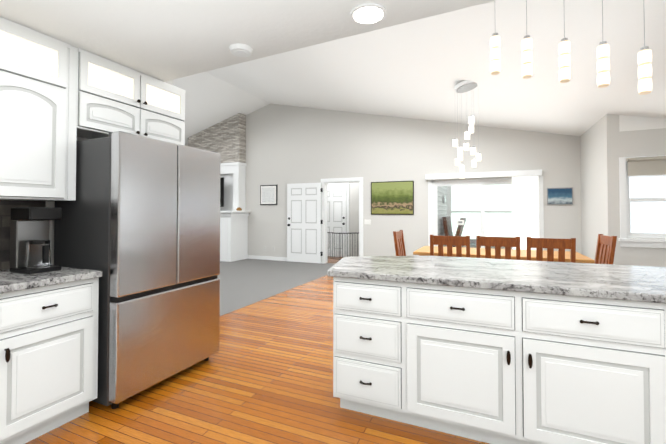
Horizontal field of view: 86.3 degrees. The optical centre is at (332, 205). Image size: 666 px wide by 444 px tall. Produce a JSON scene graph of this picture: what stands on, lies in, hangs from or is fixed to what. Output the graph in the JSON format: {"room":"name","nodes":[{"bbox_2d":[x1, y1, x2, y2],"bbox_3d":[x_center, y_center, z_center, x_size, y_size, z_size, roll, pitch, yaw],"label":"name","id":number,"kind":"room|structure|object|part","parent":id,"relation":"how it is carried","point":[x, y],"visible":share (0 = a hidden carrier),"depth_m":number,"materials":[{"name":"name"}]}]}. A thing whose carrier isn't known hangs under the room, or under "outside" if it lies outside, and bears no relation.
{"room":"kitchen","nodes":[
{"label":"kitchen","id":0,"kind":"room"},
{"bbox_2d":[46,80,172,264],"bbox_3d":[-2.636,-0.554,1.518,0.150,3.761,4.620,0,-1,24],"label":"wall","id":1,"kind":"structure","parent":0,"point":[51,222],"depth_m":2.61,"materials":[{"name":"grey paint"}]},
{"bbox_2d":[0,17,69,200],"bbox_3d":[-2.144,-0.574,2.005,0.349,1.058,1.022,0,-1,24],"label":"upper cabinet","id":2,"kind":"object","parent":1,"relation":"attached to","point":[34,80],"visible":1,"depth_m":2.20,"materials":[{"name":"white wood"}]},
{"bbox_2d":[54,45,184,200],"bbox_3d":[-1.718,-0.558,2.920,0.383,1.058,0.993,0,-1,24],"label":"upper cabinet","id":3,"kind":"object","parent":1,"relation":"attached to","point":[106,97],"visible":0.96,"depth_m":2.70,"materials":[{"name":"white wood"}]},
{"bbox_2d":[0,0,495,81],"bbox_3d":[0.114,-1.199,0.022,6.400,0.120,4.403,0,-1,24],"label":"ceiling","id":4,"kind":"structure","parent":0,"point":[165,40],"depth_m":2.16,"materials":[{"name":"white paint"}]},
{"bbox_2d":[229,43,252,56],"bbox_3d":[-0.642,-1.080,2.479,0.160,0.034,0.160,0,-1,24],"label":"smoke detector","id":5,"kind":"object","parent":4,"relation":"attached to","point":[240,50],"visible":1,"depth_m":2.44,"materials":[{"name":"white plastic"}]},
{"bbox_2d":[350,3,386,24],"bbox_3d":[0.202,-1.097,2.038,0.210,0.014,0.210,0,-1,24],"label":"recessed light","id":6,"kind":"object","parent":4,"relation":"in","point":[368,13],"visible":0.98,"depth_m":2.02,"materials":[{"name":"white plastic"}]},
{"bbox_2d":[25,275,489,443],"bbox_3d":[1.333,1.397,2.717,6.400,0.100,10.400,0,-1,24],"label":"floor","id":7,"kind":"structure","parent":0,"point":[264,375],"depth_m":2.44,"materials":[{"name":"brown wood"}]},
{"bbox_2d":[0,292,11,443],"bbox_3d":[-2.122,0.890,1.681,0.634,0.880,0.656,0,-1,24],"label":"base cabinet","id":8,"kind":"object","parent":7,"relation":"on","point":[6,300],"depth_m":1.85,"materials":[{"name":"white wood"}]},
{"bbox_2d":[12,276,101,443],"bbox_3d":[-1.918,0.897,2.138,0.634,0.880,0.618,0,-1,24],"label":"base cabinet","id":9,"kind":"object","parent":7,"relation":"on","point":[48,351],"depth_m":2.05,"materials":[{"name":"white wood"}]},
{"bbox_2d":[0,267,101,295],"bbox_3d":[-2.241,0.423,1.397,0.653,0.040,2.250,0,-1,24],"label":"countertop","id":10,"kind":"structure","parent":9,"relation":"on","point":[9,281],"depth_m":2.08,"materials":[{"name":"grey stone"}]},
{"bbox_2d":[10,207,61,273],"bbox_3d":[-1.893,0.213,2.269,0.225,0.407,0.180,0,-1,24],"label":"coffee maker","id":11,"kind":"object","parent":10,"relation":"on","point":[30,251],"visible":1,"depth_m":2.22,"materials":[{"name":"black plastic"}]},
{"bbox_2d":[54,131,220,408],"bbox_3d":[-1.516,0.435,2.863,0.710,1.830,0.952,0,-1,24],"label":"refrigerator","id":12,"kind":"object","parent":7,"relation":"on","point":[138,224],"visible":0.92,"depth_m":2.50,"materials":[{"name":"grey metal"}]},
{"bbox_2d":[330,276,406,422],"bbox_3d":[0.333,0.903,2.488,0.465,0.880,0.649,0,-1,24],"label":"base cabinet","id":13,"kind":"object","parent":7,"relation":"on","point":[368,378],"depth_m":2.21,"materials":[{"name":"white wood"}]},
{"bbox_2d":[393,230,405,255],"bbox_3d":[1.190,0.880,5.221,0.510,1.020,0.460,0,-1,24],"label":"chair","id":14,"kind":"object","parent":7,"relation":"on","point":[399,243],"visible":0.25,"depth_m":5.28,"materials":[{"name":"brown wood"}]},
{"bbox_2d":[430,235,469,256],"bbox_3d":[1.502,0.868,4.496,0.460,1.020,0.510,0,-1,24],"label":"dining chair","id":15,"kind":"object","parent":7,"relation":"on","point":[459,242],"visible":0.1,"depth_m":4.29,"materials":[{"name":"brown wood"}]},
{"bbox_2d":[476,236,519,259],"bbox_3d":[2.007,0.865,4.326,0.460,1.020,0.510,0,-1,24],"label":"dining chair","id":16,"kind":"object","parent":7,"relation":"on","point":[507,243],"visible":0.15,"depth_m":4.12,"materials":[{"name":"brown wood"}]},
{"bbox_2d":[413,246,594,262],"bbox_3d":[2.181,1.000,4.777,2.020,0.765,0.900,0,-1,24],"label":"dining table","id":17,"kind":"object","parent":7,"relation":"on","point":[425,251],"visible":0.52,"depth_m":4.58,"materials":[{"name":"brown wood"}]},
{"bbox_2d":[403,280,665,443],"bbox_3d":[1.103,0.898,2.145,1.222,0.880,0.649,0,-1,24],"label":"base cabinet","id":18,"kind":"object","parent":7,"relation":"on","point":[497,351],"depth_m":1.84,"materials":[{"name":"white wood"}]},
{"bbox_2d":[327,256,665,299],"bbox_3d":[1.739,0.435,2.105,3.748,0.040,1.080,0,-1,24],"label":"countertop","id":19,"kind":"structure","parent":18,"relation":"on","point":[631,282],"depth_m":2.19,"materials":[{"name":"grey stone"}]},
{"bbox_2d":[527,237,575,262],"bbox_3d":[2.482,0.861,4.104,0.460,1.020,0.510,0,-1,24],"label":"dining chair","id":20,"kind":"object","parent":7,"relation":"on","point":[550,245],"visible":0.21,"depth_m":3.90,"materials":[{"name":"brown wood"}]},
{"bbox_2d":[594,234,616,263],"bbox_3d":[3.126,0.866,4.406,0.510,1.020,0.460,0,-1,19],"label":"dining chair","id":21,"kind":"object","parent":7,"relation":"on","point":[605,250],"visible":0.23,"depth_m":4.32,"materials":[{"name":"brown wood"}]},
{"bbox_2d":[217,259,335,315],"bbox_3d":[-5.062,1.444,5.564,7.600,0.104,10.400,0,-1,24],"label":"floor carpet","id":22,"kind":"object","parent":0,"point":[245,282],"depth_m":6.92,"materials":[{"name":"grey carpet"}]},
{"bbox_2d":[188,113,250,261],"bbox_3d":[-3.720,-0.536,10.089,2.800,4.020,0.798,0,-1,24],"label":"fireplace surround","id":23,"kind":"object","parent":22,"relation":"on","point":[226,139],"visible":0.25,"depth_m":9.82,"materials":[{"name":"white painted wood"},{"name":"stone"}]},
{"bbox_2d":[220,177,223,210],"bbox_3d":[-3.614,-0.317,9.941,1.390,0.904,0.220,0,-1,24],"label":"television","id":24,"kind":"object","parent":23,"relation":"on","point":[222,192],"visible":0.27,"depth_m":9.67,"materials":[{"name":"black plastic"}]},
{"bbox_3d":[-3.551,-0.521,10.271,2.320,1.325,0.328,0,-1,24],"label":"tv frame","id":25,"kind":"part","parent":23,"relation":"part of","materials":[{"name":"white wood"}]},
{"bbox_2d":[327,183,327,262],"bbox_3d":[-0.599,0.210,9.317,0.980,2.500,0.051,0,-1,24],"label":"wall","id":26,"kind":"structure","parent":0,"point":[327,183],"depth_m":9.14,"materials":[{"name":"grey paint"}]},
{"bbox_2d":[328,256,341,262],"bbox_3d":[0.109,1.517,9.692,2.190,0.100,1.350,0,-1,24],"label":"floor","id":27,"kind":"structure","parent":0,"point":[336,260],"depth_m":9.72,"materials":[{"name":"brown wood"}]},
{"bbox_2d":[328,232,357,259],"bbox_3d":[0.223,1.084,9.512,1.071,0.760,0.424,0,-1,24],"label":"baby gate","id":28,"kind":"object","parent":27,"relation":"on","point":[342,244],"visible":0.62,"depth_m":9.40,"materials":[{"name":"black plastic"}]},
{"bbox_2d":[329,182,358,256],"bbox_3d":[0.363,0.227,10.285,2.190,2.500,0.100,0,-1,24],"label":"wall","id":29,"kind":"structure","parent":0,"point":[353,207],"depth_m":10.12,"materials":[{"name":"grey paint"}]},
{"bbox_2d":[328,183,348,256],"bbox_3d":[-0.045,0.408,10.336,1.060,2.140,0.130,0,-1,24],"label":"hall door","id":30,"kind":"structure","parent":29,"relation":"in","point":[338,207],"depth_m":10.26,"materials":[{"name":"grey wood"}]},
{"bbox_2d":[185,104,581,256],"bbox_3d":[-0.781,-0.715,9.305,12.410,4.350,0.150,0,-1,24],"label":"wall","id":31,"kind":"structure","parent":0,"point":[286,145],"depth_m":8.37,"materials":[{"name":"grey paint"}]},
{"bbox_2d":[248,255,286,260],"bbox_3d":[-1.330,1.413,9.423,2.220,0.100,0.015,0,-1,24],"label":"baseboard","id":32,"kind":"structure","parent":31,"relation":"attached to","point":[267,258],"depth_m":9.60,"materials":[{"name":"white wood"}]},
{"bbox_2d":[260,185,276,204],"bbox_3d":[-1.745,-0.294,9.628,0.540,0.540,0.028,0,-1,24],"label":"frame","id":33,"kind":"object","parent":31,"relation":"attached to","point":[268,194],"visible":0.98,"depth_m":9.61,"materials":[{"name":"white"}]},
{"bbox_2d":[287,183,322,262],"bbox_3d":[-0.748,0.432,9.096,1.005,2.030,0.125,0,-1,24],"label":"open door leaf","id":34,"kind":"structure","parent":31,"relation":"in","point":[304,222],"depth_m":9.10,"materials":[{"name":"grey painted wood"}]},
{"bbox_2d":[321,177,362,263],"bbox_3d":[0.238,0.382,8.822,1.130,2.140,0.170,0,-1,24],"label":"door frame","id":35,"kind":"structure","parent":31,"relation":"attached to","point":[324,182],"depth_m":8.85,"materials":[{"name":"white wood"}]},
{"bbox_2d":[364,219,370,224],"bbox_3d":[0.826,0.386,8.483,0.160,0.120,0.010,0,-1,24],"label":"light switch","id":36,"kind":"object","parent":31,"relation":"attached to","point":[367,222],"depth_m":8.48,"materials":[{"name":"white plastic"}]},
{"bbox_2d":[371,181,413,214],"bbox_3d":[1.366,-0.183,8.241,1.010,0.770,0.028,0,-1,24],"label":"painting","id":37,"kind":"object","parent":31,"relation":"attached to","point":[392,198],"visible":0.96,"depth_m":8.22,"materials":[{"name":"green"}]},
{"bbox_2d":[456,220,463,224],"bbox_3d":[2.732,0.356,7.626,0.160,0.110,0.026,0,-1,24],"label":"thermostat","id":38,"kind":"object","parent":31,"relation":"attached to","point":[459,222],"visible":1,"depth_m":7.62,"materials":[{"name":"white plastic"}]},
{"bbox_2d":[425,169,541,179],"bbox_3d":[3.081,-0.642,7.431,2.230,0.120,0.128,0,-1,24],"label":"blind valance","id":39,"kind":"object","parent":31,"relation":"attached to","point":[495,174],"visible":1,"depth_m":7.32,"materials":[{"name":"white"}]},
{"bbox_2d":[512,176,539,249],"bbox_3d":[3.839,0.392,7.071,0.480,1.960,0.084,0,-1,24],"label":"vane","id":40,"kind":"object","parent":39,"relation":"hanging from","point":[525,209],"visible":0.56,"depth_m":7.07,"materials":[{"name":"white"}]},
{"bbox_2d":[428,176,543,249],"bbox_3d":[3.167,0.425,7.519,2.220,2.010,0.168,0,-1,24],"label":"door frame","id":41,"kind":"structure","parent":31,"relation":"in","point":[433,210],"depth_m":7.59,"materials":[{"name":"white wood"}]},
{"bbox_2d":[547,187,572,204],"bbox_3d":[4.399,-0.186,6.891,0.430,0.330,0.028,0,-1,24],"label":"photo","id":42,"kind":"object","parent":31,"relation":"attached to","point":[559,196],"visible":0.93,"depth_m":6.88,"materials":[{"name":"blue paper"}]},
{"bbox_2d":[173,0,665,143],"bbox_3d":[-2.138,-1.987,4.321,14.000,1.977,10.400,0,-1,24],"label":"ceiling","id":43,"kind":"structure","parent":0,"point":[421,69],"depth_m":4.80,"materials":[{"name":"white paint"}]},
{"bbox_2d":[453,80,480,178],"bbox_3d":[1.925,-1.094,5.124,0.385,1.398,0.340,0,-1,24],"label":"pendant chandelier","id":44,"kind":"object","parent":43,"relation":"hanging from","point":[464,86],"visible":1,"depth_m":5.09,"materials":[{"name":"white glass"}]},
{"bbox_2d":[490,33,500,74],"bbox_3d":[1.107,-1.316,2.427,0.088,0.828,0.090,0,-1,24],"label":"pendant light","id":45,"kind":"object","parent":43,"relation":"hanging from","point":[495,41],"depth_m":2.40,"materials":[{"name":"white glass"}]},
{"bbox_2d":[521,0,532,78],"bbox_3d":[1.280,-1.270,2.349,0.088,0.842,0.090,0,-1,24],"label":"pendant light","id":46,"kind":"object","parent":43,"relation":"hanging from","point":[527,43],"depth_m":2.32,"materials":[{"name":"white glass"}]},
{"bbox_2d":[558,22,570,82],"bbox_3d":[1.472,-1.218,2.263,0.088,0.857,0.090,0,-1,24],"label":"pendant light","id":47,"kind":"object","parent":43,"relation":"hanging from","point":[564,48],"depth_m":2.23,"materials":[{"name":"white glass"}]},
{"bbox_2d":[596,0,609,87],"bbox_3d":[1.655,-1.169,2.180,0.088,0.875,0.090,0,-1,24],"label":"pendant light","id":48,"kind":"object","parent":43,"relation":"hanging from","point":[603,50],"depth_m":2.15,"materials":[{"name":"white glass"}]},
{"bbox_2d":[637,0,652,94],"bbox_3d":[1.838,-1.113,2.098,0.088,0.902,0.090,0,-1,24],"label":"pendant light","id":49,"kind":"object","parent":43,"relation":"hanging from","point":[644,61],"depth_m":2.07,"materials":[{"name":"white glass"}]},
{"bbox_2d":[438,186,447,246],"bbox_3d":[3.849,0.326,7.319,3.630,3.000,0.021,0,-1,24],"label":"wall","id":50,"kind":"structure","parent":0,"point":[442,212],"depth_m":7.93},
{"bbox_2d":[447,184,512,242],"bbox_3d":[4.926,0.471,9.369,3.630,2.780,0.156,0,-1,24],"label":"wall","id":51,"kind":"structure","parent":0,"point":[465,203],"depth_m":9.69,"materials":[{"name":"white paint"}]},
{"bbox_2d":[580,114,620,264],"bbox_3d":[4.444,-0.020,5.955,0.150,2.846,1.700,0,-1,24],"label":"wall","id":52,"kind":"structure","parent":0,"point":[599,166],"depth_m":5.55,"materials":[{"name":"grey paint"}]},
{"bbox_2d":[619,115,665,266],"bbox_3d":[4.855,0.003,4.923,1.440,2.764,0.150,0,-1,24],"label":"wall jog","id":53,"kind":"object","parent":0,"point":[642,136],"visible":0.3,"depth_m":5.05,"materials":[{"name":"grey paint"}]},
{"bbox_2d":[618,155,665,247],"bbox_3d":[4.698,-0.059,4.967,1.180,1.290,0.200,0,-1,24],"label":"window","id":54,"kind":"structure","parent":53,"relation":"in","point":[642,207],"depth_m":5.12,"materials":[{"name":"white"}]},
{"bbox_2d":[626,156,665,176],"bbox_3d":[4.660,-0.552,4.888,0.980,0.274,0.048,0,-1,24],"label":"roller shade","id":55,"kind":"object","parent":54,"relation":"attached to","point":[645,166],"visible":0.91,"depth_m":5.01,"materials":[{"name":"beige fabric"}]},
{"bbox_3d":[4.402,1.894,8.349,3.780,0.100,2.400,0,-1,24],"label":"floor","id":56,"kind":"structure","parent":0,"visible":0},
{"bbox_2d":[442,216,512,248],"bbox_3d":[3.853,1.056,8.717,2.070,1.589,1.600,0,-1,24],"label":"chair","id":57,"kind":"object","parent":56,"relation":"on","point":[445,223],"depth_m":8.45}
]}

